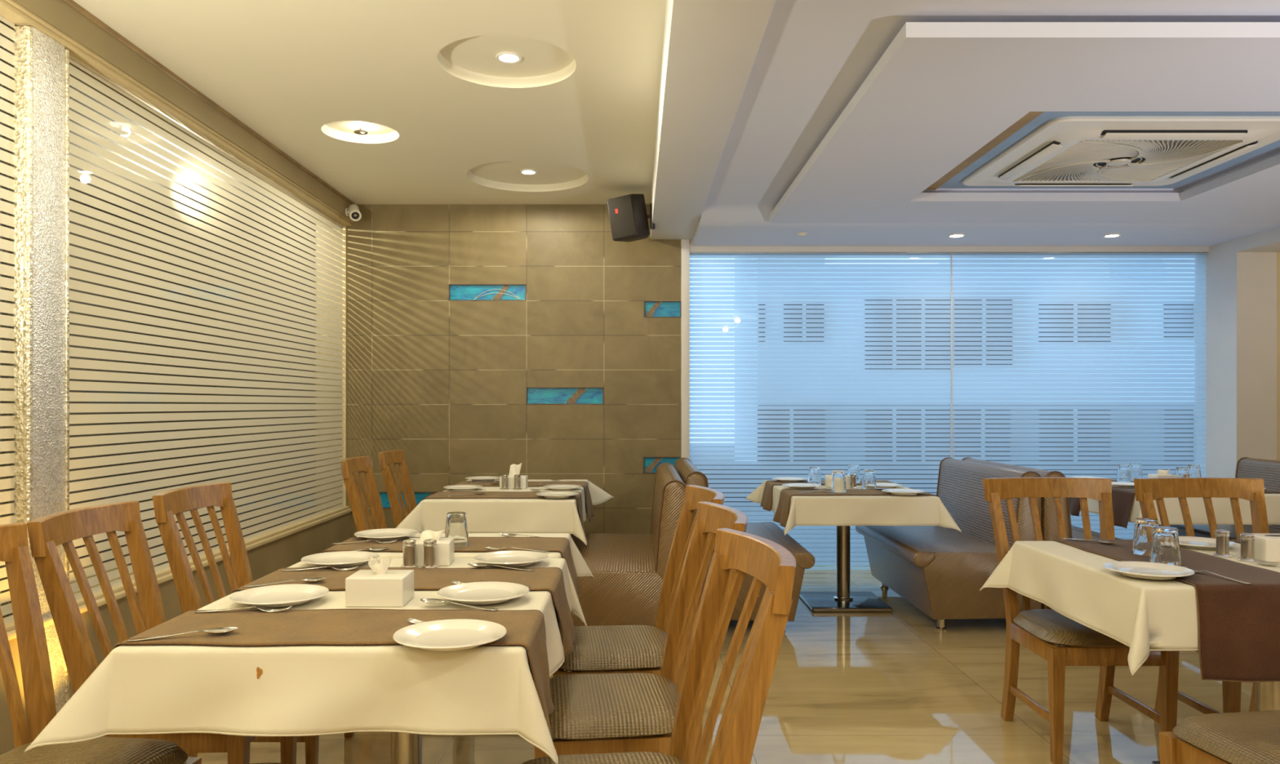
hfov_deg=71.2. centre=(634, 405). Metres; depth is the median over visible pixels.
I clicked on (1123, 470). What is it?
tumbler
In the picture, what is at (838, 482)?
tumbler
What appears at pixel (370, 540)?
fork
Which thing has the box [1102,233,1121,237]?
recessed light
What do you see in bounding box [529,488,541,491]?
bowl
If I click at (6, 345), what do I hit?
window
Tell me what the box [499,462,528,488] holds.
tissue box
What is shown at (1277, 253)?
wall
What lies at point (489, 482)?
spoon
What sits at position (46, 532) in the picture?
dining chair
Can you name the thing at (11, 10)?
trim
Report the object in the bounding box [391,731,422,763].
dining table
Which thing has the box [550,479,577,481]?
spoon
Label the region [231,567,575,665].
table runner
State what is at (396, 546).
table runner
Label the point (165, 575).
trim
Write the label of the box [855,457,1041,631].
sofa
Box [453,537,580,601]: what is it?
table runner
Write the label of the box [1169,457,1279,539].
sofa
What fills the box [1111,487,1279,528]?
table runner
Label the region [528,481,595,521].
table runner
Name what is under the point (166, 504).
dining chair
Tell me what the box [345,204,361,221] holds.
security camera
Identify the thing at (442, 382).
wall
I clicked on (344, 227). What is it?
trim
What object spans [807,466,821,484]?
tumbler
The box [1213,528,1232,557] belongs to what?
shaker
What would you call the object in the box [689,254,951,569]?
window
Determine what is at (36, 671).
dining chair
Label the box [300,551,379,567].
dinner plate
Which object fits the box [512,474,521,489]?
shaker
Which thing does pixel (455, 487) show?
dinner plate
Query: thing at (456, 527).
tumbler
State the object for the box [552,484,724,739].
dining chair
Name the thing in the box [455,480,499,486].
table runner
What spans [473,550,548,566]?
dinner plate
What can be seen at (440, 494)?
table runner
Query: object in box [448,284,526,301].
picture
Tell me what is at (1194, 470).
tumbler
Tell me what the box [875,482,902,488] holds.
dinner plate
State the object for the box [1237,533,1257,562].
shaker
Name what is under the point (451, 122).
ceiling
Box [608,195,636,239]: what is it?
grille
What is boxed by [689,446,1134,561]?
ground
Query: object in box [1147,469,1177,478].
tissue box
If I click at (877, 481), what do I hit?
table runner
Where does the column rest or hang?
on the floor
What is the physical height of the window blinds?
4.251 m
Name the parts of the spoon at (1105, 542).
handle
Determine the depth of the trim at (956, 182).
4.55 m
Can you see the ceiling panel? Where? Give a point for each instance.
(940, 92)
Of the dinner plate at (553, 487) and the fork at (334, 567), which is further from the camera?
the dinner plate at (553, 487)
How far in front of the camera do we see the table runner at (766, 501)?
6.14 m
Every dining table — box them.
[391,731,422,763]
[799,525,892,611]
[1151,681,1279,763]
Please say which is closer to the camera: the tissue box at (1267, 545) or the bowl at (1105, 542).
the tissue box at (1267, 545)
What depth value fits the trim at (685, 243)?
7.00 m
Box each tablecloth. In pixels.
[23,558,587,763]
[324,533,594,622]
[395,479,613,545]
[745,480,961,535]
[979,541,1279,675]
[1080,479,1279,524]
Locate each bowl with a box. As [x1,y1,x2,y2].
[203,626,238,634]
[300,577,327,582]
[368,546,388,551]
[420,598,445,604]
[467,563,489,567]
[473,492,485,494]
[499,533,517,537]
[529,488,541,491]
[1096,539,1115,544]
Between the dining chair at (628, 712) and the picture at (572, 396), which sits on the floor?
the dining chair at (628, 712)
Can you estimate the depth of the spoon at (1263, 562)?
3.00 m
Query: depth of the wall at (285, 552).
4.69 m
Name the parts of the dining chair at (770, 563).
post, crest rail, post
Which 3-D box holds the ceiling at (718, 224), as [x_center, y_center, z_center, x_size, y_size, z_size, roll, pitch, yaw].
[3.526,-1.365,6.475,6.147,0.234,1.150,0,0,0]
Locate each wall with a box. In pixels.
[0,185,216,581]
[0,511,351,755]
[216,256,315,526]
[315,204,1208,537]
[1195,226,1279,477]
[1276,252,1279,460]
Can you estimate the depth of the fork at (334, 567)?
2.89 m
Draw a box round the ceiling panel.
[768,22,1279,222]
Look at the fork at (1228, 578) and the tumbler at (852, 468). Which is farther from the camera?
the tumbler at (852, 468)
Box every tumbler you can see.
[444,511,468,547]
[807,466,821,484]
[831,471,846,492]
[847,464,860,483]
[862,469,876,489]
[1116,464,1131,482]
[1129,462,1142,480]
[1132,518,1158,555]
[1150,526,1181,566]
[1175,466,1188,477]
[1187,464,1201,477]
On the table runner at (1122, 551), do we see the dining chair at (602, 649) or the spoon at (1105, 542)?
the spoon at (1105, 542)
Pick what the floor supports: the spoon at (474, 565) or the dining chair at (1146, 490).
the dining chair at (1146, 490)
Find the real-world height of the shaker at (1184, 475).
0.096 m
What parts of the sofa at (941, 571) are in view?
leg, leg, seat, backrest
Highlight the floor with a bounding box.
[0,526,1253,763]
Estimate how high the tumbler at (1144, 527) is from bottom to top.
0.125 m
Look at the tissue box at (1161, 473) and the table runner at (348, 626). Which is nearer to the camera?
the table runner at (348, 626)
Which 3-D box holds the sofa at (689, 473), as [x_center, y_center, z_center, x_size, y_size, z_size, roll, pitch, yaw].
[0.649,0.838,5.730,0.742,0.925,1.360,0,0,0]
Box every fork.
[194,605,292,613]
[280,565,359,571]
[332,539,397,544]
[406,617,443,623]
[450,579,530,587]
[484,546,547,551]
[798,489,831,493]
[1182,566,1251,584]
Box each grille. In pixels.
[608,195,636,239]
[1012,140,1244,182]
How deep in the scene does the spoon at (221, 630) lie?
2.06 m
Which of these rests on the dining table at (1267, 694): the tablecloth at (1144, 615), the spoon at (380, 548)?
the tablecloth at (1144, 615)
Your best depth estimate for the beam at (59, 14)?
4.22 m
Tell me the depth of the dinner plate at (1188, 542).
3.44 m
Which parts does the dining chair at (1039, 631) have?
post, crest rail, leg, seat frame, post, leg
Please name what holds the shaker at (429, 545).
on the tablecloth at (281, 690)
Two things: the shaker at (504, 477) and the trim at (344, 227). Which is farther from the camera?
the trim at (344, 227)
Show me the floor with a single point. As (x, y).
(846, 687)
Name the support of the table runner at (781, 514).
on the tablecloth at (847, 509)
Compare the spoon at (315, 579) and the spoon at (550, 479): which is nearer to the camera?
the spoon at (315, 579)
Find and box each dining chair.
[0,522,201,763]
[26,500,297,763]
[152,482,354,763]
[340,456,386,531]
[377,449,417,528]
[521,528,795,763]
[534,501,747,760]
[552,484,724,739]
[982,477,1179,763]
[1133,477,1269,714]
[1159,710,1279,763]
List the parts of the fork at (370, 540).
handle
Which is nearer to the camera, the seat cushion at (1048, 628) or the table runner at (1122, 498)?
the seat cushion at (1048, 628)
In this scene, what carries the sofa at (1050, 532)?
on the floor
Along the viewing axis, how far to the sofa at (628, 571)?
4.50 m
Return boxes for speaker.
[606,194,654,242]
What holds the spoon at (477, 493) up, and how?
on the table runner at (440, 494)
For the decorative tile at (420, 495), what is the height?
0.174 m
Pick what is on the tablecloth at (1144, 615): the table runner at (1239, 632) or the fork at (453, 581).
the table runner at (1239, 632)
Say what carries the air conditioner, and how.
attached to the ceiling at (813, 56)
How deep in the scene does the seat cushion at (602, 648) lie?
3.00 m
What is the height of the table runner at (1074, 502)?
0.223 m
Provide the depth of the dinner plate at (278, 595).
2.46 m
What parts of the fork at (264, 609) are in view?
handle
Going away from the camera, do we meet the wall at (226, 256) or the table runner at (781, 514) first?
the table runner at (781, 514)
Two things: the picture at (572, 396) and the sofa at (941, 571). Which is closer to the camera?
the sofa at (941, 571)
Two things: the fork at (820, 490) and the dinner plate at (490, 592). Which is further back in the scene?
the fork at (820, 490)
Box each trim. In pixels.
[0,0,353,226]
[4,506,351,640]
[62,0,355,204]
[342,226,346,506]
[680,239,689,459]
[689,252,1208,253]
[924,111,1044,190]
[937,111,1279,188]
[950,253,952,457]
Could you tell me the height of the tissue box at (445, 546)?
0.112 m
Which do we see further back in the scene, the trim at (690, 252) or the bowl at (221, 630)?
the trim at (690, 252)
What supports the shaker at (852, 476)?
on the tablecloth at (847, 509)
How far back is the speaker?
6.36 m
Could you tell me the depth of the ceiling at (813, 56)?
3.38 m
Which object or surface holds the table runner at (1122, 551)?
on the tablecloth at (1144, 615)
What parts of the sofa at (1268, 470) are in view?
seat, backrest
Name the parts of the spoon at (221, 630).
handle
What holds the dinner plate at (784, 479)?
on the table runner at (766, 501)
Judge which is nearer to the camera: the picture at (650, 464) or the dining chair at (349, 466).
the dining chair at (349, 466)
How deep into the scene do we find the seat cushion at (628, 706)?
2.43 m
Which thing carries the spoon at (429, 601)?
on the tablecloth at (281, 690)
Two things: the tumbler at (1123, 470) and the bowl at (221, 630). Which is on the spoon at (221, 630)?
the bowl at (221, 630)
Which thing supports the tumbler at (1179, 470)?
on the tablecloth at (1222, 508)
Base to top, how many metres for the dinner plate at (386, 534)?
0.021 m
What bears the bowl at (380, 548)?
on the spoon at (380, 548)
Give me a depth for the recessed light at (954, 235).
6.54 m
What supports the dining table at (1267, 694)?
on the floor
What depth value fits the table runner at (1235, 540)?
3.53 m
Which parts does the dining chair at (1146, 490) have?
post, crest rail, leg, post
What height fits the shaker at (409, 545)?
0.096 m
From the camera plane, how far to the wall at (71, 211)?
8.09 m
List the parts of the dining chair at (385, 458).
crest rail, post, post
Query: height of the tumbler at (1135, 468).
0.125 m
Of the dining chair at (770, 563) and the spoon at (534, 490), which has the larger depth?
the spoon at (534, 490)
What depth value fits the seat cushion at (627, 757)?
2.07 m
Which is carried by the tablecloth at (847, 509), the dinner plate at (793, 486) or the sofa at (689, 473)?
the dinner plate at (793, 486)
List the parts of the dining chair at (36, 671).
crest rail, post, leg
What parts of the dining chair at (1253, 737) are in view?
leg, seat frame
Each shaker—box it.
[400,538,418,567]
[421,538,439,568]
[500,474,509,489]
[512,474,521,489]
[848,473,857,488]
[1182,473,1190,477]
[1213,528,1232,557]
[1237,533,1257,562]
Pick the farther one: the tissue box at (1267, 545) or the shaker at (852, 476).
the shaker at (852, 476)
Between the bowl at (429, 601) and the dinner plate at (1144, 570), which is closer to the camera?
the bowl at (429, 601)
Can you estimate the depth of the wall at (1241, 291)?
6.70 m
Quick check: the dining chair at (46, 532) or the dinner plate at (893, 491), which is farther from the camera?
the dinner plate at (893, 491)
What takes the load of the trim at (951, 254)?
attached to the wall at (442, 382)
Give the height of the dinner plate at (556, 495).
0.021 m
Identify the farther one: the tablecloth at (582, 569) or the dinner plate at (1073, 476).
the dinner plate at (1073, 476)
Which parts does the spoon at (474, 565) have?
handle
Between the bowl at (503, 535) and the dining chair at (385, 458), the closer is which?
the bowl at (503, 535)
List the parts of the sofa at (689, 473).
backrest, seat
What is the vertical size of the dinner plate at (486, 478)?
0.021 m
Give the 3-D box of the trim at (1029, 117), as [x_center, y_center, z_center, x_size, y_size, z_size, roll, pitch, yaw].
[1.749,-1.327,4.635,0.198,0.007,1.730,0,0,0]
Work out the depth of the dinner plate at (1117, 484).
5.91 m
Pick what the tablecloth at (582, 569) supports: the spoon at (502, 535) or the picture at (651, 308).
the spoon at (502, 535)
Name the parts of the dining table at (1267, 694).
plate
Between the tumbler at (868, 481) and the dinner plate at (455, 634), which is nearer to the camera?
the dinner plate at (455, 634)
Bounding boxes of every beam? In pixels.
[0,0,355,227]
[650,0,775,239]
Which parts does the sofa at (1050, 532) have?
backrest, seat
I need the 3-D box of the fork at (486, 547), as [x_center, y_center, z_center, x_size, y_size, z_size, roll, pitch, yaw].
[-0.436,0.527,3.288,0.242,0.013,0.029,0,0,14]
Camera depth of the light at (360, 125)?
5.15 m
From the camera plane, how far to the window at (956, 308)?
7.06 m
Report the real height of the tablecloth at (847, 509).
0.219 m
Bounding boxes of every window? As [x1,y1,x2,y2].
[0,14,14,624]
[69,57,343,599]
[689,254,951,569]
[952,254,1205,539]
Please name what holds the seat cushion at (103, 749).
on the dining chair at (36, 671)
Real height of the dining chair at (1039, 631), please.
0.997 m
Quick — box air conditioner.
[962,116,1279,186]
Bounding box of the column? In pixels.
[0,26,69,714]
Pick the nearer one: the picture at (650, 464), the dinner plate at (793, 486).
the dinner plate at (793, 486)
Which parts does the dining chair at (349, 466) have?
post, crest rail, post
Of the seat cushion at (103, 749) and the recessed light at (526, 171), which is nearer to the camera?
the seat cushion at (103, 749)
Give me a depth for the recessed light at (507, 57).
4.15 m
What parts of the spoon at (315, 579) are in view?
handle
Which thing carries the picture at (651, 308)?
attached to the wall at (442, 382)
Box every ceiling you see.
[0,0,666,256]
[693,204,1279,246]
[705,0,1279,204]
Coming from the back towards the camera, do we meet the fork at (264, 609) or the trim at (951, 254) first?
the trim at (951, 254)
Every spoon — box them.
[127,626,238,641]
[244,577,327,587]
[351,546,388,551]
[420,598,497,610]
[450,492,485,495]
[467,563,534,570]
[474,482,499,484]
[499,533,539,537]
[529,488,555,491]
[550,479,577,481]
[1058,537,1115,544]
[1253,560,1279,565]
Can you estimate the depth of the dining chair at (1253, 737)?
2.27 m
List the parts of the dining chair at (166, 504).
post, crest rail, post, leg, leg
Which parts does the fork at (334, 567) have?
handle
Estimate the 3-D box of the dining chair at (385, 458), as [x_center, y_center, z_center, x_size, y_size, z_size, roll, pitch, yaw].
[-1.367,0.806,5.899,0.608,0.997,0.538,0,0,-1]
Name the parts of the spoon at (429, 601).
handle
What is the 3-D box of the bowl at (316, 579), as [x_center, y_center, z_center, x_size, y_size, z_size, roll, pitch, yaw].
[-0.965,0.527,2.686,0.075,0.011,0.046,0,0,-19]
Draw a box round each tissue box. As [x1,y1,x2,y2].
[345,555,413,607]
[409,529,453,566]
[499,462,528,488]
[824,470,849,487]
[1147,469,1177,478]
[1251,533,1279,562]
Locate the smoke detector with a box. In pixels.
[797,232,807,236]
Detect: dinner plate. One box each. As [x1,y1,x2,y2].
[229,583,328,607]
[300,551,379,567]
[354,528,418,540]
[392,618,506,650]
[436,581,529,604]
[443,484,483,491]
[465,475,499,481]
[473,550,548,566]
[536,491,579,498]
[542,484,582,490]
[772,476,808,482]
[782,483,822,488]
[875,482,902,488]
[881,488,925,495]
[1066,475,1106,478]
[1102,560,1195,579]
[1111,481,1134,487]
[1178,536,1236,549]
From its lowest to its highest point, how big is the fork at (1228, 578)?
0.013 m
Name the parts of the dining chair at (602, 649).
leg, seat frame, post, post, crest rail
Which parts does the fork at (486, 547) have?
handle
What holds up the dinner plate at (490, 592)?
on the tablecloth at (281, 690)
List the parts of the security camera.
plate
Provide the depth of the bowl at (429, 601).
2.40 m
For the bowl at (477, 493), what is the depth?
5.31 m
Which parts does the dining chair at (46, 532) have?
post, crest rail, post, seat frame, leg, leg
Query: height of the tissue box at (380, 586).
0.127 m
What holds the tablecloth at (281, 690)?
on the dining table at (406, 748)
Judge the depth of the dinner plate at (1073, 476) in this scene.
6.42 m
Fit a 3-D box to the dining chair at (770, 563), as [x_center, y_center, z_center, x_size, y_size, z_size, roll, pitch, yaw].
[0.021,0.806,1.941,0.608,0.997,0.538,0,0,-8]
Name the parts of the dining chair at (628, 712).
leg, seat frame, post, post, crest rail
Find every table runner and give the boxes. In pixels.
[112,608,554,734]
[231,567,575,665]
[320,537,420,553]
[422,491,564,500]
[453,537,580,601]
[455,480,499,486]
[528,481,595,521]
[569,491,586,537]
[760,480,796,511]
[773,488,937,527]
[875,480,894,483]
[1052,538,1150,562]
[1066,480,1133,516]
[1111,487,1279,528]
[1174,546,1279,682]
[1229,539,1240,542]
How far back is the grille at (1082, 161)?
4.68 m
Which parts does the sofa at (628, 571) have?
seat, backrest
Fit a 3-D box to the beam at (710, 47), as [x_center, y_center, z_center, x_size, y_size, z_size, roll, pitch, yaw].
[0.287,-1.498,2.210,0.330,0.403,9.620,0,0,0]
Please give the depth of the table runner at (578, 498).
5.27 m
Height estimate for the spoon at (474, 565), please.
0.013 m
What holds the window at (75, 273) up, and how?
in the wall at (285, 552)
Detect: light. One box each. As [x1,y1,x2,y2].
[351,121,370,134]
[495,51,522,63]
[520,168,537,174]
[947,233,965,237]
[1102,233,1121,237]
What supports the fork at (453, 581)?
on the table runner at (551, 579)
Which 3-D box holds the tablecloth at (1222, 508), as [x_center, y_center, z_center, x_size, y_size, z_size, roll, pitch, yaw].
[3.500,0.658,5.950,1.051,0.235,1.291,0,0,0]
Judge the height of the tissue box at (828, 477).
0.112 m
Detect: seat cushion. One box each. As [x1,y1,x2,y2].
[0,736,188,763]
[521,751,686,763]
[548,672,679,740]
[560,625,666,671]
[1013,608,1128,647]
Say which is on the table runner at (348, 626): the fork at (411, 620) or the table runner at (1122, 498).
the fork at (411, 620)
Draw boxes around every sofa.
[569,462,688,626]
[674,457,815,631]
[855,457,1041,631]
[961,457,1122,608]
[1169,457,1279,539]
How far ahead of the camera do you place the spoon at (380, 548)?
3.29 m
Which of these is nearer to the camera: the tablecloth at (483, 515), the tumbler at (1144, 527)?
the tumbler at (1144, 527)
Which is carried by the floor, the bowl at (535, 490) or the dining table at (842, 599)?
the dining table at (842, 599)
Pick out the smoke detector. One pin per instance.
(801, 234)
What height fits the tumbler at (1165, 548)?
0.125 m
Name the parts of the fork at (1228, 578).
handle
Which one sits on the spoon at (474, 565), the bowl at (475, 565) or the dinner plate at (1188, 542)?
the bowl at (475, 565)
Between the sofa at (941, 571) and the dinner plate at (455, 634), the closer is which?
the dinner plate at (455, 634)
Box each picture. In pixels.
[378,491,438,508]
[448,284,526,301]
[526,386,604,404]
[643,457,680,473]
[644,301,680,317]
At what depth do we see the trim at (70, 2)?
4.36 m

